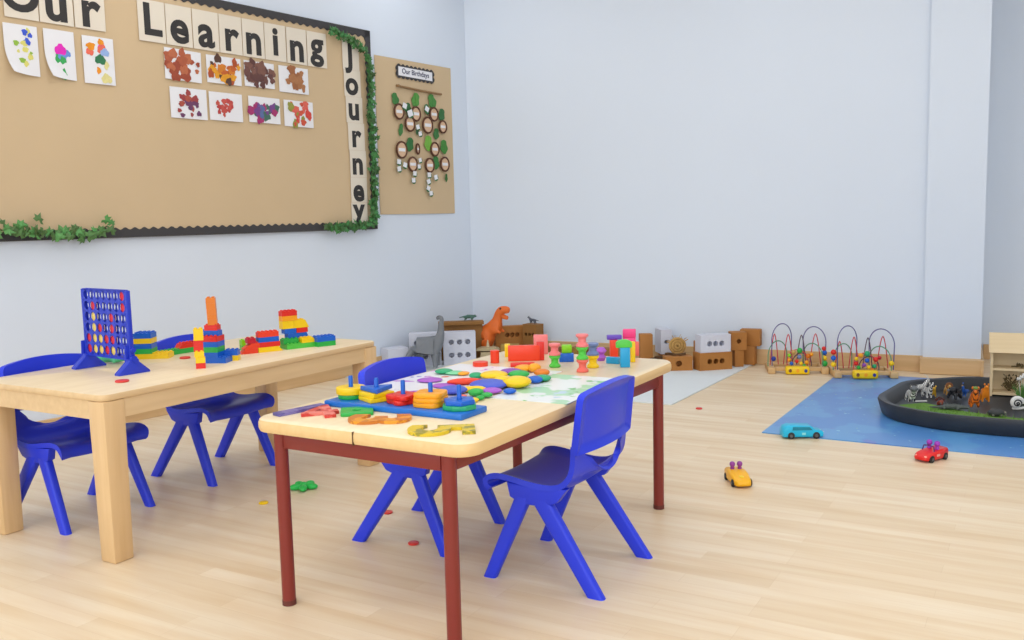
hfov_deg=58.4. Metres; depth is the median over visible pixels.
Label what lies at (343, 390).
block
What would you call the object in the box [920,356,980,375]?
baseboard
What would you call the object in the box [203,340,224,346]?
brick
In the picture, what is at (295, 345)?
brick
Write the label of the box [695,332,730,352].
block
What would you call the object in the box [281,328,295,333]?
brick
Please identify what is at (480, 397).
stone
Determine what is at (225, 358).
brick
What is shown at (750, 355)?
block
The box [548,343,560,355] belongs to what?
reel
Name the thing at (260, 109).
painting
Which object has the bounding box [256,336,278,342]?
brick
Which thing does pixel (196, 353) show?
brick
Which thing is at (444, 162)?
name token
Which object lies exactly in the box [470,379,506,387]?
stone
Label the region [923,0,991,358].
wall pillar
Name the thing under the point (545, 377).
stone
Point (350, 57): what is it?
card
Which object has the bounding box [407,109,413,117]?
name tag
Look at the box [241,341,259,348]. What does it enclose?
brick
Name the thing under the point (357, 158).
card
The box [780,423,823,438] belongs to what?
toy car
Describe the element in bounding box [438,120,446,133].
name token
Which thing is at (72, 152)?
display board
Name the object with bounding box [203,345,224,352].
brick
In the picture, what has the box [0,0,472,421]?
wall
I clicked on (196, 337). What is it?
brick
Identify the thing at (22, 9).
card
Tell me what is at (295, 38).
card
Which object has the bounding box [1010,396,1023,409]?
shell
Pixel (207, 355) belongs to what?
brick
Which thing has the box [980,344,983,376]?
baseboard
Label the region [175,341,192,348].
brick
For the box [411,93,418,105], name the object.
paper leaf
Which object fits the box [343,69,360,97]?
card
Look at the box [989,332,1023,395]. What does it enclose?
shelf
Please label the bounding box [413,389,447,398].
block
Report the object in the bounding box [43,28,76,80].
painting
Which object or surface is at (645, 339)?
block
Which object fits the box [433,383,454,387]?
stone
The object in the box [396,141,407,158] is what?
name token
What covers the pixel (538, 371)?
stone
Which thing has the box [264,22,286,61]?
card
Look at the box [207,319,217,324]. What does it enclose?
brick
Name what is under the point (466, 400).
block
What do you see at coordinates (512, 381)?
stone
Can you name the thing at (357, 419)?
piece
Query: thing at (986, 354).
baseboard
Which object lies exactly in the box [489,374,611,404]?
printed sheet
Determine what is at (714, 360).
block
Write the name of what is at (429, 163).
name token
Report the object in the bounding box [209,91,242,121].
painting
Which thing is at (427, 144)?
paper leaf
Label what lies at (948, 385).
toy
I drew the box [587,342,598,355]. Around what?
reel
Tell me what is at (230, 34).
card
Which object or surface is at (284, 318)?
brick
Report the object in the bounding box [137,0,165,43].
card
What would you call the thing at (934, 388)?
toy
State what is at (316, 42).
card
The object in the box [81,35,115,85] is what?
painting
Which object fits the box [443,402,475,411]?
block
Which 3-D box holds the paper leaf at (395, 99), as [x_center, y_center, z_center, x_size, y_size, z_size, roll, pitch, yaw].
[-0.786,-1.491,6.191,0.002,0.085,0.071,3,8,36]
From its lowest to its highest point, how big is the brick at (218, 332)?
0.024 m
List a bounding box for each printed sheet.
[379,364,562,396]
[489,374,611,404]
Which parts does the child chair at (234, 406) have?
leg, backrest, leg, seat, leg, leg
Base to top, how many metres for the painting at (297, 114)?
0.167 m
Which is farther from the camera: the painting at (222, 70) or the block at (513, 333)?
the block at (513, 333)
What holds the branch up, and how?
on the block at (684, 362)
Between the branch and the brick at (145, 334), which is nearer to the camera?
the brick at (145, 334)
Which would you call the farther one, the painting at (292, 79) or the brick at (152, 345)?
the painting at (292, 79)
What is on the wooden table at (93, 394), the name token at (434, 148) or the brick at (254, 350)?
the brick at (254, 350)
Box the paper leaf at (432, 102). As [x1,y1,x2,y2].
[428,94,435,106]
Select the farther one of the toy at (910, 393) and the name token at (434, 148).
the name token at (434, 148)
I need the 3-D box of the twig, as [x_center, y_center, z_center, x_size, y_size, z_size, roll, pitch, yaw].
[-0.640,-1.599,6.372,0.023,0.033,0.461,3,8,36]
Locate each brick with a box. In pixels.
[133,330,156,338]
[133,336,156,343]
[134,342,156,348]
[135,347,157,353]
[135,350,173,358]
[159,347,193,354]
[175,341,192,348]
[193,327,202,334]
[193,335,202,340]
[193,340,202,345]
[193,346,203,351]
[194,350,203,357]
[195,356,205,362]
[196,363,205,368]
[203,329,221,335]
[203,333,223,341]
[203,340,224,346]
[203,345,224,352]
[204,323,220,330]
[204,351,223,357]
[205,296,215,303]
[205,354,232,362]
[206,303,215,308]
[206,308,216,314]
[207,314,216,319]
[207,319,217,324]
[224,348,239,354]
[231,354,240,360]
[239,339,245,345]
[240,348,257,354]
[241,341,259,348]
[245,336,255,343]
[255,329,278,337]
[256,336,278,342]
[258,346,281,352]
[260,341,279,347]
[278,309,296,316]
[279,315,296,320]
[279,321,293,328]
[280,337,298,344]
[280,342,314,349]
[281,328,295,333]
[284,332,307,338]
[293,318,308,327]
[296,327,307,332]
[299,336,313,342]
[312,334,335,341]
[315,340,335,346]
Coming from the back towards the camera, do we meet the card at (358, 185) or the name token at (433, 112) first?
the name token at (433, 112)
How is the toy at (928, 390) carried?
on the tray
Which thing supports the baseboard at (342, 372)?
attached to the wall at (393, 280)
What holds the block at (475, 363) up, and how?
on the printed sheet at (411, 383)
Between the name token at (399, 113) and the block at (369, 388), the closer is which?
the block at (369, 388)
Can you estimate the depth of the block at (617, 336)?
3.27 m
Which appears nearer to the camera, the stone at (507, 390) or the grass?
the stone at (507, 390)
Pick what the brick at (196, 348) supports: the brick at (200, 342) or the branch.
the brick at (200, 342)
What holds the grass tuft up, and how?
in the tray
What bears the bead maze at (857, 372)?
on the mat at (846, 408)
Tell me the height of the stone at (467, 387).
0.018 m
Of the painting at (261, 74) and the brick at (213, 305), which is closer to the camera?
the brick at (213, 305)
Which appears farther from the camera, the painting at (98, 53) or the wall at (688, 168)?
the wall at (688, 168)
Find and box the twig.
[396,84,441,94]
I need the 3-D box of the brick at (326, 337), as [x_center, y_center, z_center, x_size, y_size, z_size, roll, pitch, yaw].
[-0.749,0.071,3.643,0.080,0.024,0.048,-7,8,-39]
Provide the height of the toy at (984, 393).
0.098 m
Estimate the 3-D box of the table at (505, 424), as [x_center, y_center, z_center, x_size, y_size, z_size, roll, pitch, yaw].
[-0.053,0.445,2.803,0.680,0.500,1.319,2,7,30]
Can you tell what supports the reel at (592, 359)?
on the table at (505, 424)
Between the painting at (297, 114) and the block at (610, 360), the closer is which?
the block at (610, 360)
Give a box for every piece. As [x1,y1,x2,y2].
[273,403,325,416]
[301,404,338,417]
[348,414,411,424]
[407,424,475,436]
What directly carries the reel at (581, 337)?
on the reel at (582, 355)
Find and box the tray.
[878,377,1023,437]
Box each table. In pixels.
[0,335,378,563]
[258,351,670,639]
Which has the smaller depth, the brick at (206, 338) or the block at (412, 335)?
the brick at (206, 338)
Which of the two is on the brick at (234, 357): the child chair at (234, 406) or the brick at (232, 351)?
the brick at (232, 351)
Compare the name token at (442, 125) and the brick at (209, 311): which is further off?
the name token at (442, 125)
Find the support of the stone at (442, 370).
on the printed sheet at (411, 383)
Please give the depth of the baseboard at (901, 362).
5.86 m
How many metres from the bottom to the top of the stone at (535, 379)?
0.022 m
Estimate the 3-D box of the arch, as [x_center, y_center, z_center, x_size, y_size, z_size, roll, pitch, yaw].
[-0.169,0.238,6.458,0.170,0.097,0.080,-1,6,0]
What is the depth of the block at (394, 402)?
2.42 m
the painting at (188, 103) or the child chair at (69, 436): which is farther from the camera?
the painting at (188, 103)
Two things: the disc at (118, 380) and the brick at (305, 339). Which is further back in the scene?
the brick at (305, 339)
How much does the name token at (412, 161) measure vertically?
0.106 m
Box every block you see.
[336,384,363,395]
[338,395,358,399]
[340,407,373,416]
[359,390,393,398]
[359,396,386,403]
[360,384,391,393]
[381,346,408,359]
[386,391,413,400]
[386,399,412,405]
[409,331,441,365]
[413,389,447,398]
[413,395,447,403]
[413,402,443,408]
[441,324,482,360]
[443,330,475,364]
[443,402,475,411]
[444,396,474,406]
[473,361,487,366]
[490,350,498,362]
[494,325,522,351]
[505,343,509,356]
[508,345,539,360]
[510,362,533,366]
[523,323,543,344]
[533,334,547,353]
[536,341,543,359]
[559,353,573,361]
[562,344,571,352]
[604,347,619,356]
[606,356,619,363]
[607,334,621,339]
[609,340,617,356]
[616,339,631,347]
[620,348,629,367]
[623,329,635,337]
[623,338,635,341]
[630,341,634,361]
[635,341,638,355]
[639,333,652,358]
[655,327,671,353]
[663,354,692,370]
[693,351,731,370]
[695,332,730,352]
[728,331,746,349]
[731,350,743,366]
[740,328,761,345]
[744,346,756,364]
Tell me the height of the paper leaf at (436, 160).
0.095 m
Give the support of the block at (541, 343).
on the table at (505, 424)
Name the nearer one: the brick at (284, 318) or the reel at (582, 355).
the reel at (582, 355)
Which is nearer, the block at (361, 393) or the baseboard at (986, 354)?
the block at (361, 393)
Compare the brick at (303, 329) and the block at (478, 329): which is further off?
the block at (478, 329)
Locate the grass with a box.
[900,403,1023,419]
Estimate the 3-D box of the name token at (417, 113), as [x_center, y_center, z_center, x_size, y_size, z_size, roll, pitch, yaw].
[-0.664,-1.427,6.346,0.014,0.106,0.099,3,8,36]
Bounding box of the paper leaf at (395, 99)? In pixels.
[392,93,398,104]
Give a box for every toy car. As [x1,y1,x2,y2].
[724,461,751,486]
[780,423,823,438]
[914,439,947,462]
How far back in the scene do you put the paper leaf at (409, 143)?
6.32 m
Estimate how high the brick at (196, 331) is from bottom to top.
0.024 m
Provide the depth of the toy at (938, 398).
4.55 m
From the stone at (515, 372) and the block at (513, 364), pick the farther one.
the block at (513, 364)
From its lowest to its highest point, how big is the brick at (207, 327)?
0.024 m
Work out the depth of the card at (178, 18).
4.84 m
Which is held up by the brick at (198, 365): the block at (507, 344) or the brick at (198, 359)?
the brick at (198, 359)
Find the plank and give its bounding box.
[438,320,483,325]
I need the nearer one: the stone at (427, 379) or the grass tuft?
the stone at (427, 379)
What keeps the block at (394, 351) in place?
on the floor mat at (678, 386)
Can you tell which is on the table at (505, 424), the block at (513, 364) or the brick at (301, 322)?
the block at (513, 364)
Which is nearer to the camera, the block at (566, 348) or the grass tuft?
the block at (566, 348)
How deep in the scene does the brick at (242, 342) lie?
3.56 m
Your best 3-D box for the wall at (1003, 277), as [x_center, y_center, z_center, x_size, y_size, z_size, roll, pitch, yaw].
[4.956,-1.160,5.051,4.400,2.950,0.101,2,7,26]
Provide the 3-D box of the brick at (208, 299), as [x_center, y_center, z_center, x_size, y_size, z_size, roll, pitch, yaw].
[-1.069,-0.071,3.253,0.032,0.024,0.032,-3,6,-11]
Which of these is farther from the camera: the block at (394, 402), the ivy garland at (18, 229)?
the ivy garland at (18, 229)
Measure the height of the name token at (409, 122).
0.110 m
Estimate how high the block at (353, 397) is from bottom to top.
0.012 m
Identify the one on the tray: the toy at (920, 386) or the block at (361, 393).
the toy at (920, 386)
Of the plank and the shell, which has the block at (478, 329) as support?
the plank
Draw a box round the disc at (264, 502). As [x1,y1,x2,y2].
[259,500,267,504]
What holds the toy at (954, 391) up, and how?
in the tray
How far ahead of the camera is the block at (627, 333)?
3.28 m
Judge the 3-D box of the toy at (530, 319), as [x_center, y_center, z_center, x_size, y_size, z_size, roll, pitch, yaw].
[0.151,-0.002,6.590,0.102,0.052,0.024,4,8,40]
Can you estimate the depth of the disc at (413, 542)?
2.85 m
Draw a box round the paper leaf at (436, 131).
[433,128,438,139]
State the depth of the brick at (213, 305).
3.24 m
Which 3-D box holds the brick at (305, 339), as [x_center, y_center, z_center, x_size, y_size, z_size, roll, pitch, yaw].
[-0.807,0.075,3.617,0.064,0.024,0.032,-7,8,-39]
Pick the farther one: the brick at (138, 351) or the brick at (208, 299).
the brick at (138, 351)
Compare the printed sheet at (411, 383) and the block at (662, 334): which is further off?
the block at (662, 334)
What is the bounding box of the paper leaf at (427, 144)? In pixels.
[424,135,431,150]
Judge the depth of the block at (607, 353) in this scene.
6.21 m
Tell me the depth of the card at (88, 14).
4.45 m
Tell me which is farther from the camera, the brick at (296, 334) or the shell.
the shell
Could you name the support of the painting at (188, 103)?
attached to the display board at (72, 152)
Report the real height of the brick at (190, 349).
0.024 m
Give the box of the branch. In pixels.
[665,352,685,355]
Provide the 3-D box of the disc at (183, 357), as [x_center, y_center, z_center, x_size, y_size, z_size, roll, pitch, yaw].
[-1.206,0.139,3.382,0.039,0.007,0.039,2,7,30]
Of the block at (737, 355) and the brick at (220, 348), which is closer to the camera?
the brick at (220, 348)
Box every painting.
[2,22,39,76]
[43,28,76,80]
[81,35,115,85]
[163,47,201,82]
[169,86,207,119]
[206,53,241,85]
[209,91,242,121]
[243,58,275,88]
[247,96,280,123]
[278,65,308,94]
[283,99,313,127]
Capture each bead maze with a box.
[765,323,828,373]
[828,325,898,378]
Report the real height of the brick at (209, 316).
0.024 m
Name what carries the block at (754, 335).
on the block at (750, 355)
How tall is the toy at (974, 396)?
0.106 m
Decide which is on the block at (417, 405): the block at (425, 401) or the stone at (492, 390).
the block at (425, 401)
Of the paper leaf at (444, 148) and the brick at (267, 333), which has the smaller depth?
the brick at (267, 333)
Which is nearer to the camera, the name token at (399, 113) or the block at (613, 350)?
the block at (613, 350)
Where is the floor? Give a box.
[0,359,1023,639]
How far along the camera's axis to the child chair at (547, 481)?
2.52 m
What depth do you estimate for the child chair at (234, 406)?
3.68 m
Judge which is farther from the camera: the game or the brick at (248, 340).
the brick at (248, 340)
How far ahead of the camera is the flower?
3.45 m
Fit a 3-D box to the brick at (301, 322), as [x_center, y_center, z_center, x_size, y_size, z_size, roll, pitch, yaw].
[-0.840,0.011,3.626,0.064,0.035,0.032,-7,8,-39]
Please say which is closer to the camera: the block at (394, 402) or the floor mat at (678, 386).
the block at (394, 402)
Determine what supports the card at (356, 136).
attached to the display board at (72, 152)
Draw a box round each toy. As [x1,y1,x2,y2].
[98,357,124,362]
[405,315,443,367]
[459,315,476,320]
[481,306,509,346]
[527,317,538,323]
[904,385,917,401]
[915,374,929,395]
[922,382,933,397]
[930,402,968,409]
[932,385,936,396]
[934,396,945,404]
[943,382,952,394]
[947,387,962,399]
[962,383,968,396]
[968,386,979,407]
[979,383,989,401]
[987,408,1006,416]
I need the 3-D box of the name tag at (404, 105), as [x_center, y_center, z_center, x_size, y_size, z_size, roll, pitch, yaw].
[-0.729,-1.454,6.241,0.004,0.055,0.053,3,8,36]
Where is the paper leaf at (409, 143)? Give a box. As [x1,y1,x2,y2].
[406,137,413,151]
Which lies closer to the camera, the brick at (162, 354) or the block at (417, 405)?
the block at (417, 405)
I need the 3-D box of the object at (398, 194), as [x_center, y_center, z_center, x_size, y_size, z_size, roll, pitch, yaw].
[-0.660,-1.265,6.389,0.011,1.044,0.776,3,8,36]
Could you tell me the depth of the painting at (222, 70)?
5.07 m
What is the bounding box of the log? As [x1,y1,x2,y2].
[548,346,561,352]
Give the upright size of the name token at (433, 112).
0.103 m
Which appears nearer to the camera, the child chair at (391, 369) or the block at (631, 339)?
the child chair at (391, 369)
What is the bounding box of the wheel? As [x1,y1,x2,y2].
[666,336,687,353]
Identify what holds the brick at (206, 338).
on the brick at (222, 342)
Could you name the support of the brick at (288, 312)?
on the brick at (284, 318)
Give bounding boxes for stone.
[417,377,441,381]
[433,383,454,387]
[435,368,452,373]
[439,385,467,393]
[445,370,460,374]
[447,378,479,384]
[458,371,469,374]
[465,386,485,391]
[468,388,483,395]
[469,372,480,377]
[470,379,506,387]
[476,395,483,399]
[480,370,507,378]
[481,392,492,396]
[482,387,501,393]
[494,376,508,379]
[500,368,520,372]
[503,376,531,387]
[503,388,515,393]
[508,370,529,376]
[514,364,528,370]
[528,363,540,371]
[528,376,542,382]
[534,369,549,374]
[537,374,550,380]
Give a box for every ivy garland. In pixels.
[0,212,116,243]
[323,26,380,233]
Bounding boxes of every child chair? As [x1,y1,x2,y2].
[0,353,155,535]
[151,334,274,486]
[352,357,504,556]
[483,375,652,600]
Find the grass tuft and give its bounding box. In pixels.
[1013,373,1023,398]
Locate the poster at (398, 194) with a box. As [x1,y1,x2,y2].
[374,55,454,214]
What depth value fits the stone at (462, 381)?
2.77 m
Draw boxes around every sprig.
[1001,374,1020,390]
[1011,363,1023,367]
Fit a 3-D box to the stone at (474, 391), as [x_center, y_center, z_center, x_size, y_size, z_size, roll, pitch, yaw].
[-0.102,0.204,2.599,0.046,0.022,0.046,2,7,30]
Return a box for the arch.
[476,346,499,356]
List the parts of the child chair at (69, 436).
leg, backrest, leg, seat, leg, leg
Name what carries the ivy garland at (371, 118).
attached to the display board at (72, 152)
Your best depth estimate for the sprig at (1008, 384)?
4.74 m
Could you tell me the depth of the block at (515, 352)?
3.22 m
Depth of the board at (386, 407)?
2.39 m
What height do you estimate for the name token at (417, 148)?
0.079 m
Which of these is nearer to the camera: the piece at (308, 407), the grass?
the piece at (308, 407)
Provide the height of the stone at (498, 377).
0.026 m
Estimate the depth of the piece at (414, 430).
2.16 m
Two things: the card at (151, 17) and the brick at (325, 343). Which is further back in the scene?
the card at (151, 17)
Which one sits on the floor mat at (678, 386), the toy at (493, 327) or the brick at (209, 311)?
the toy at (493, 327)
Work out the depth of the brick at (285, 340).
3.57 m
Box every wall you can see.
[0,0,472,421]
[464,0,931,355]
[981,0,1023,349]
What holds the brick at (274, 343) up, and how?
on the brick at (274, 348)
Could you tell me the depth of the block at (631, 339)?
3.28 m
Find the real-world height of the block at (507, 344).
0.046 m
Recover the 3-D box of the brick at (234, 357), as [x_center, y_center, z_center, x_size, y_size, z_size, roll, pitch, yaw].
[-1.002,0.133,3.312,0.032,0.024,0.032,-1,6,1]
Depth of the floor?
2.77 m
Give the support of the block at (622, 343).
on the block at (624, 352)
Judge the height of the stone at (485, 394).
0.014 m
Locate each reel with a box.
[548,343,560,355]
[549,355,560,367]
[576,333,588,346]
[576,347,587,359]
[576,359,588,372]
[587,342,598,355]
[587,355,598,367]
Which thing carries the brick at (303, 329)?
on the brick at (296, 334)
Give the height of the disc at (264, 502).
0.007 m
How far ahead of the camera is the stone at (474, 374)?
2.87 m
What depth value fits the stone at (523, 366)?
2.97 m
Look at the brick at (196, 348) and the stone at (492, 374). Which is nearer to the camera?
the stone at (492, 374)
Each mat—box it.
[346,361,751,404]
[762,375,1023,457]
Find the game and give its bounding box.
[72,288,149,375]
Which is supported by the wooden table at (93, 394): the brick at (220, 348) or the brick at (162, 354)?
the brick at (162, 354)
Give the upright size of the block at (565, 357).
0.029 m
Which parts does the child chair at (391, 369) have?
leg, backrest, seat, leg, leg, leg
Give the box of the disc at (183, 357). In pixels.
[179,356,190,358]
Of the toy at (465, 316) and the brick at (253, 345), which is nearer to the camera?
the brick at (253, 345)
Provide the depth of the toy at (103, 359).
3.29 m
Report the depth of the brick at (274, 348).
3.50 m
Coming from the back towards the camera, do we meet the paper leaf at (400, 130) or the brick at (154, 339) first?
the paper leaf at (400, 130)
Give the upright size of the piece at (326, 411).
0.008 m
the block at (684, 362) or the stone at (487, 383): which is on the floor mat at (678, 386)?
the block at (684, 362)
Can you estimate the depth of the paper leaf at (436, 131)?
6.53 m
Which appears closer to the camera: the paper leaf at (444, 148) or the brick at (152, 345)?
the brick at (152, 345)
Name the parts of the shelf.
panel, panel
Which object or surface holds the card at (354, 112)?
attached to the display board at (72, 152)
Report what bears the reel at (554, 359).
on the table at (505, 424)
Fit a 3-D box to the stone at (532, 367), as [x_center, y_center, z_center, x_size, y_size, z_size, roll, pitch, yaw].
[0.073,0.155,2.972,0.044,0.030,0.044,2,7,30]
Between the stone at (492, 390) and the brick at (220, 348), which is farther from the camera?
the brick at (220, 348)
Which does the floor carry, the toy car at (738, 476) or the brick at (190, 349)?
the toy car at (738, 476)
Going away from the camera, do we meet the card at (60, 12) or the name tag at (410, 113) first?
the card at (60, 12)
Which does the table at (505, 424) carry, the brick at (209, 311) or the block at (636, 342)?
the block at (636, 342)
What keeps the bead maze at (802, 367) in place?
on the floor
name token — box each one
[394,103,404,119]
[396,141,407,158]
[405,116,414,131]
[408,156,417,171]
[412,106,420,121]
[415,143,419,154]
[422,116,432,133]
[425,158,434,172]
[429,107,438,121]
[430,142,439,155]
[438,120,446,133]
[440,157,449,171]
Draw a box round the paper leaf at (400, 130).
[398,123,402,135]
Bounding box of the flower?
[290,480,317,491]
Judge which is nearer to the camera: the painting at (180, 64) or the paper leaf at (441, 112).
the painting at (180, 64)
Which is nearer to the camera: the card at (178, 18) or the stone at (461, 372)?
the stone at (461, 372)
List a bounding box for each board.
[0,0,377,241]
[324,375,486,420]
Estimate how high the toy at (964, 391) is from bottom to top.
0.079 m
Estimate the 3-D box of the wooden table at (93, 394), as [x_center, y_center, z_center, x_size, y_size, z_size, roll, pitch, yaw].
[-1.146,0.397,3.408,0.643,0.515,1.270,2,7,30]
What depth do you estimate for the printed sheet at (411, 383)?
2.92 m
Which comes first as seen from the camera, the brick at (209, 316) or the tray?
the brick at (209, 316)
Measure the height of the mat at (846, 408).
0.004 m
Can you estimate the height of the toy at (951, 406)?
0.033 m
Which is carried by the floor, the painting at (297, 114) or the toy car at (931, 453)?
the toy car at (931, 453)
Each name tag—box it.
[402,102,406,109]
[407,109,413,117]
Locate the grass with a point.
(922, 406)
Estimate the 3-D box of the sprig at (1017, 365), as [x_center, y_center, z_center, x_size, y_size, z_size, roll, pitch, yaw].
[2.628,0.232,4.709,0.110,0.031,0.052,2,7,30]
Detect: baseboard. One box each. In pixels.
[36,356,381,422]
[492,341,920,371]
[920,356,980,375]
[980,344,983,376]
[983,344,989,358]
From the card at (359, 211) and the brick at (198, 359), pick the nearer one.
the brick at (198, 359)
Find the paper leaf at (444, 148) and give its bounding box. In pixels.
[440,140,447,153]
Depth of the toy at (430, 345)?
6.11 m
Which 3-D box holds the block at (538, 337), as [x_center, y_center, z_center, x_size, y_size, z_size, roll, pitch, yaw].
[0.106,0.090,3.375,0.052,0.072,0.018,-1,6,0]
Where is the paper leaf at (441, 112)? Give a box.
[439,109,444,120]
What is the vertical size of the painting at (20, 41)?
0.226 m
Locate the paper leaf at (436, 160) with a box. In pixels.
[433,156,439,169]
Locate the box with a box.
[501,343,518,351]
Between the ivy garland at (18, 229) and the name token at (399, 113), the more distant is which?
the name token at (399, 113)
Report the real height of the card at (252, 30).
0.208 m
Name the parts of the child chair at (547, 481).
leg, seat, leg, leg, backrest, leg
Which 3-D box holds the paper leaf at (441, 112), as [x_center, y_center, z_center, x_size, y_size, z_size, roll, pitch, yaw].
[-0.506,-1.470,6.571,0.002,0.090,0.072,3,8,36]
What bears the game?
on the wooden table at (93, 394)
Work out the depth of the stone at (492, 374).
2.85 m
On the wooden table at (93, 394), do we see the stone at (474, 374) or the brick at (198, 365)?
the brick at (198, 365)
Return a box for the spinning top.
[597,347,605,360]
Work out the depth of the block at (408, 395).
2.43 m
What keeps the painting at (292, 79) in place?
attached to the display board at (72, 152)
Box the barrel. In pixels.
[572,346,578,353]
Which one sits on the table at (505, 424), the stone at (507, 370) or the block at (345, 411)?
the block at (345, 411)
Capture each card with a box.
[3,0,38,20]
[39,0,73,26]
[73,0,105,31]
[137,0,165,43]
[164,3,192,47]
[191,8,219,51]
[218,13,242,55]
[241,18,264,58]
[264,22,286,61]
[286,27,306,65]
[306,30,326,68]
[342,40,358,72]
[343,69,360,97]
[346,96,362,123]
[348,122,364,150]
[350,150,366,177]
[350,177,367,202]
[351,203,367,223]
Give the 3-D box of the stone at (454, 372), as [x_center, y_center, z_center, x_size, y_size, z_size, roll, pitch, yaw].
[-0.185,0.171,2.975,0.079,0.010,0.060,2,7,30]
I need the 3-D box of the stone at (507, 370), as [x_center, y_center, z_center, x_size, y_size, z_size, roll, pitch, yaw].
[-0.003,0.165,2.959,0.071,0.016,0.072,2,7,30]
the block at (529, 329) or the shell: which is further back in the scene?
the block at (529, 329)
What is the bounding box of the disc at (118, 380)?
[115,379,128,382]
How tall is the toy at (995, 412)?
0.040 m
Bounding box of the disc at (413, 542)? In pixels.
[408,540,418,545]
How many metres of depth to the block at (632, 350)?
3.13 m
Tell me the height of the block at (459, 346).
0.225 m
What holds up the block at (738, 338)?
on the block at (737, 355)
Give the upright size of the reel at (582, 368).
0.041 m
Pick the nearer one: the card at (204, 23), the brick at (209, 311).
the brick at (209, 311)
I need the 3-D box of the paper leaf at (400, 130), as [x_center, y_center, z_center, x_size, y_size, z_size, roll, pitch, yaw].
[-0.757,-1.296,6.242,0.002,0.085,0.048,3,8,36]
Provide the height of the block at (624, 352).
0.066 m
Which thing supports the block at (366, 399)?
on the board at (386, 407)
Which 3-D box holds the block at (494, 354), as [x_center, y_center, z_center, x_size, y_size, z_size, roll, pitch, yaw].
[-0.060,0.128,3.197,0.031,0.044,0.031,2,7,30]
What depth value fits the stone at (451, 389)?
2.62 m

